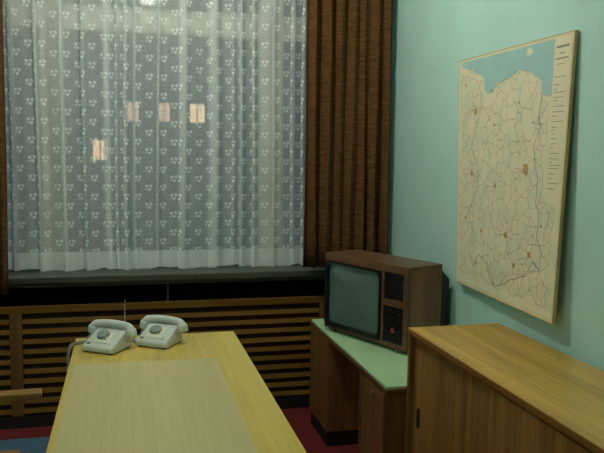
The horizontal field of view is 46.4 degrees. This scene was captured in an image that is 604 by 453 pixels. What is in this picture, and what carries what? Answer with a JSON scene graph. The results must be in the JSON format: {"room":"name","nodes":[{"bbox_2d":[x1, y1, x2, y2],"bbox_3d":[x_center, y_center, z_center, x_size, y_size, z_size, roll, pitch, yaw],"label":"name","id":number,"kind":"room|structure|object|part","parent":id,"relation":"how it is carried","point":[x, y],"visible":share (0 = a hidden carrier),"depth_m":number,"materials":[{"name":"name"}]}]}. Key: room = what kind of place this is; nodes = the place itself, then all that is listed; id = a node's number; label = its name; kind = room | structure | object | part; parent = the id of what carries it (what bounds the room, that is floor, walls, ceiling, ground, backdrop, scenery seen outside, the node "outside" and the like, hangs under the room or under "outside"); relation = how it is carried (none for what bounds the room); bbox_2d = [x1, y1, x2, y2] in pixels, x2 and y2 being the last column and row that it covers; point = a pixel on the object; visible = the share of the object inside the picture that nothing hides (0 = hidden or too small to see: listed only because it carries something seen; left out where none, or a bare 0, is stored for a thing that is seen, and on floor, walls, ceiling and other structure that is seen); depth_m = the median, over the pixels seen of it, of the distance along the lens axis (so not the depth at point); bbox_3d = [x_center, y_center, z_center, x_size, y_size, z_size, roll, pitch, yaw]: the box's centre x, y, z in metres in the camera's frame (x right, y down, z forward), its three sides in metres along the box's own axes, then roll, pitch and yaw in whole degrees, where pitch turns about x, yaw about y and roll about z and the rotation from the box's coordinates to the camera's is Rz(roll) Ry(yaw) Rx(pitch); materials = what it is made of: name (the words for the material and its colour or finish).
{"room":"office","nodes":[
{"label":"office","id":0,"kind":"room"},
{"bbox_2d":[0,279,324,415],"bbox_3d":[-1.592,0.722,4.362,4.210,0.825,0.200,-1,6,-14],"label":"wall","id":1,"kind":"structure","parent":0,"point":[289,288],"depth_m":4.40,"materials":[{"name":"paint"}]},
{"bbox_2d":[0,395,357,452],"bbox_3d":[-0.859,1.496,1.457,4.410,0.100,6.320,-1,6,-14],"label":"floor","id":2,"kind":"structure","parent":0,"point":[299,419],"depth_m":4.01,"materials":[{"name":"red carpet"}]},
{"bbox_2d":[0,388,49,452],"bbox_3d":[-1.256,0.885,2.565,0.631,0.877,0.696,-1,6,-14],"label":"armchair","id":3,"kind":"object","parent":2,"relation":"on","point":[39,444],"visible":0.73,"depth_m":2.84,"materials":[{"name":"blue fabric"}]},
{"bbox_3d":[-1.188,0.758,2.244,0.548,0.027,0.070,-1,6,-14],"label":"armrest","id":4,"kind":"part","parent":3,"relation":"part of","materials":[{"name":"brown wood"}]},
{"bbox_3d":[-1.339,0.694,2.849,0.548,0.027,0.070,-1,6,-14],"label":"armrest","id":5,"kind":"part","parent":3,"relation":"part of","materials":[{"name":"brown wood"}]},
{"bbox_3d":[-1.198,0.920,2.583,0.510,0.065,0.545,-1,6,-14],"label":"seat","id":6,"kind":"part","parent":3,"relation":"part of","materials":[{"name":"blue fabric"}]},
{"bbox_2d":[0,296,323,429],"bbox_3d":[-1.514,0.809,4.074,4.180,0.712,0.040,-1,6,-14],"label":"radiator cover","id":7,"kind":"object","parent":2,"relation":"on","point":[274,332],"visible":0.37,"depth_m":4.18,"materials":[{"name":"brown wood"}]},
{"bbox_3d":[-1.508,0.475,4.038,4.180,0.040,0.036,-1,6,-14],"label":"rail","id":8,"kind":"part","parent":7,"relation":"part of","materials":[{"name":"brown wood"}]},
{"bbox_2d":[46,331,306,452],"bbox_3d":[-0.467,0.972,2.466,0.724,0.750,1.805,-1,6,-14],"label":"table","id":9,"kind":"object","parent":2,"relation":"on","point":[270,431],"visible":0.44,"depth_m":2.72,"materials":[{"name":"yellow wood"}]},
{"bbox_2d":[66,319,136,370],"bbox_3d":[-0.868,0.516,3.044,0.284,0.211,0.170,3,6,19],"label":"telephone","id":10,"kind":"object","parent":9,"relation":"on","point":[108,336],"visible":0.98,"depth_m":3.03,"materials":[{"name":"grey plastic"}]},
{"bbox_3d":[-0.977,0.540,3.087,0.049,0.150,0.172,4,7,28],"label":"coiled cord","id":11,"kind":"part","parent":10,"relation":"part of","materials":[{"name":"grey plastic"}]},
{"bbox_3d":[-0.847,0.475,3.020,0.074,0.036,0.070,3,6,19],"label":"dial plate","id":12,"kind":"part","parent":10,"relation":"part of","materials":[{"name":"white plastic"}]},
{"bbox_2d":[52,358,257,452],"bbox_3d":[-0.482,0.614,2.266,0.566,0.002,1.240,-1,6,-14],"label":"desk pad","id":13,"kind":"object","parent":9,"relation":"on","point":[186,405],"visible":1,"depth_m":2.31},
{"bbox_2d":[132,315,187,348],"bbox_3d":[-0.654,0.463,3.140,0.273,0.119,0.157,3,6,19],"label":"telephone","id":14,"kind":"object","parent":9,"relation":"on","point":[159,331],"visible":0.98,"depth_m":3.13,"materials":[{"name":"grey plastic"}]},
{"bbox_3d":[-0.745,0.488,3.187,0.064,0.058,0.124,1,6,4],"label":"coiled cord","id":15,"kind":"part","parent":14,"relation":"part of","materials":[{"name":"grey plastic"}]},
{"bbox_3d":[-0.642,0.468,3.117,0.074,0.036,0.070,3,6,19],"label":"dial plate","id":16,"kind":"part","parent":14,"relation":"part of","materials":[{"name":"white plastic"}]},
{"bbox_2d":[309,319,407,452],"bbox_3d":[0.453,0.923,3.659,0.557,0.632,1.258,-1,6,-14],"label":"desk","id":17,"kind":"object","parent":2,"relation":"on","point":[358,386],"visible":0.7,"depth_m":3.64,"materials":[{"name":"brown wood"}]},
{"bbox_3d":[0.313,0.944,3.154,0.013,0.490,0.275,-1,6,-14],"label":"door","id":18,"kind":"part","parent":17,"relation":"part of","materials":[{"name":"brown wood"}]},
{"bbox_2d":[324,249,448,352],"bbox_3d":[0.433,0.379,3.738,0.310,0.434,0.634,-3,7,-37],"label":"television","id":19,"kind":"object","parent":17,"relation":"on","point":[375,297],"visible":0.95,"depth_m":3.56,"materials":[{"name":"brown wood"}]},
{"bbox_3d":[0.327,0.376,3.657,0.020,0.416,0.634,-3,7,-37],"label":"frame","id":20,"kind":"part","parent":19,"relation":"part of","materials":[{"name":"brown wood"}]},
{"bbox_3d":[0.457,0.488,3.493,0.015,0.183,0.132,-3,7,-37],"label":"control panel","id":21,"kind":"part","parent":19,"relation":"part of","materials":[{"name":"black plastic"}]},
{"bbox_2d":[385,272,403,301],"bbox_3d":[0.460,0.298,3.473,0.016,0.130,0.132,-3,7,-37],"label":"speaker grille","id":22,"kind":"object","parent":19,"relation":"attached to","point":[394,281],"depth_m":3.47,"materials":[{"name":"black plastic"}]},
{"bbox_2d":[405,323,603,452],"bbox_3d":[0.865,0.956,2.156,0.426,0.886,1.845,-1,6,-14],"label":"sideboard","id":23,"kind":"object","parent":2,"relation":"on","point":[494,387],"visible":1,"depth_m":2.44,"materials":[{"name":"brown wood"}]},
{"bbox_3d":[0.644,0.872,3.037,0.418,0.867,0.018,-1,6,-14],"label":"panel","id":24,"kind":"part","parent":23,"relation":"part of","materials":[{"name":"brown wood"}]},
{"bbox_3d":[0.483,0.794,2.919,0.007,0.084,0.028,-1,6,-14],"label":"handle","id":25,"kind":"part","parent":23,"relation":"part of","materials":[{"name":"black paint"}]},
{"bbox_3d":[0.558,0.877,2.646,0.014,0.766,0.692,-1,6,-14],"label":"door","id":26,"kind":"part","parent":23,"relation":"part of","materials":[{"name":"brown wood"}]},
{"bbox_3d":[0.753,0.967,1.796,0.014,0.766,1.161,-1,6,-14],"label":"door","id":27,"kind":"part","parent":23,"relation":"part of","materials":[{"name":"brown wood"}]},
{"bbox_2d":[388,0,603,371],"bbox_3d":[1.281,-0.116,1.822,0.150,3.100,6.320,-1,6,-14],"label":"wall","id":28,"kind":"structure","parent":0,"point":[430,38],"depth_m":3.38,"materials":[{"name":"teal paint"}]},
{"bbox_2d":[456,30,577,324],"bbox_3d":[0.861,-0.222,3.054,0.059,1.090,0.950,-1,6,-14],"label":"map","id":29,"kind":"object","parent":28,"relation":"attached to","point":[515,103],"visible":1,"depth_m":2.93,"materials":[{"name":"beige paper"}]},
{"bbox_3d":[-0.922,-1.779,3.829,3.100,0.028,0.028,-1,6,-14],"label":"rail","id":30,"kind":"object","parent":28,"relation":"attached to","visible":0},
{"bbox_2d":[0,0,8,294],"bbox_3d":[-1.890,-0.690,3.674,0.635,2.135,0.104,-1,6,-14],"label":"curtain","id":31,"kind":"object","parent":30,"relation":"hanging from","point":[4,278],"visible":1,"depth_m":3.77,"materials":[{"name":"brown fabric"}]},
{"bbox_2d":[303,0,392,267],"bbox_3d":[0.281,-0.764,4.227,0.545,2.032,0.073,-1,6,-14],"label":"curtain","id":32,"kind":"object","parent":30,"relation":"hanging from","point":[349,42],"visible":0.91,"depth_m":4.24,"materials":[{"name":"brown fabric"}]},
{"bbox_3d":[-1.547,-0.811,4.122,4.210,2.275,0.370,-1,6,-14],"label":"wall","id":33,"kind":"structure","parent":0,"visible":0},
{"bbox_2d":[2,0,306,269],"bbox_3d":[-0.933,-0.762,4.328,2.300,2.035,0.100,-1,6,-14],"label":"window","id":34,"kind":"structure","parent":33,"relation":"in","point":[24,12],"depth_m":4.26,"materials":[{"name":"beige paint"}]},
{"bbox_2d":[3,0,306,271],"bbox_3d":[-0.839,-0.755,4.238,1.888,2.088,0.072,-1,6,-14],"label":"lace curtain","id":35,"kind":"object","parent":33,"relation":"hanging from","point":[128,259],"visible":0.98,"depth_m":4.25,"materials":[{"name":"white fabric"}]},
{"bbox_2d":[8,264,324,287],"bbox_3d":[-0.780,0.298,4.290,2.658,0.062,0.265,-1,6,-14],"label":"window sill","id":36,"kind":"structure","parent":33,"relation":"attached to","point":[158,275],"depth_m":4.19,"materials":[{"name":"grey wood"}]},
{"bbox_2d":[167,284,168,300],"bbox_3d":[-0.806,0.433,4.232,0.012,0.210,0.016,2,6,8],"label":"hanging cable","id":37,"kind":"object","parent":36,"relation":"hanging from","point":[167,284],"visible":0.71,"depth_m":4.22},
{"label":"outside","id":38,"kind":"structure","parent":0,"visible":0},
{"bbox_3d":[-9.327,4.752,37.552,80.000,0.200,64.000,-1,6,-14],"label":"ground","id":39,"kind":"structure","parent":38,"visible":0},
{"bbox_2d":[68,220,118,268],"bbox_3d":[-12.027,1.974,40.207,3.100,4.700,3.600,-1,6,-14],"label":"brick outbuilding","id":40,"kind":"structure","parent":39,"relation":"on","point":[95,225],"depth_m":38.71,"materials":[{"name":"grey brick"}]},
{"bbox_2d":[3,0,306,270],"bbox_3d":[-11.889,-8.803,47.282,44.600,24.700,9.800,-1,6,-14],"label":"apartment building","id":41,"kind":"structure","parent":39,"relation":"on","point":[25,52],"depth_m":43.83,"materials":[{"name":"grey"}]}
]}

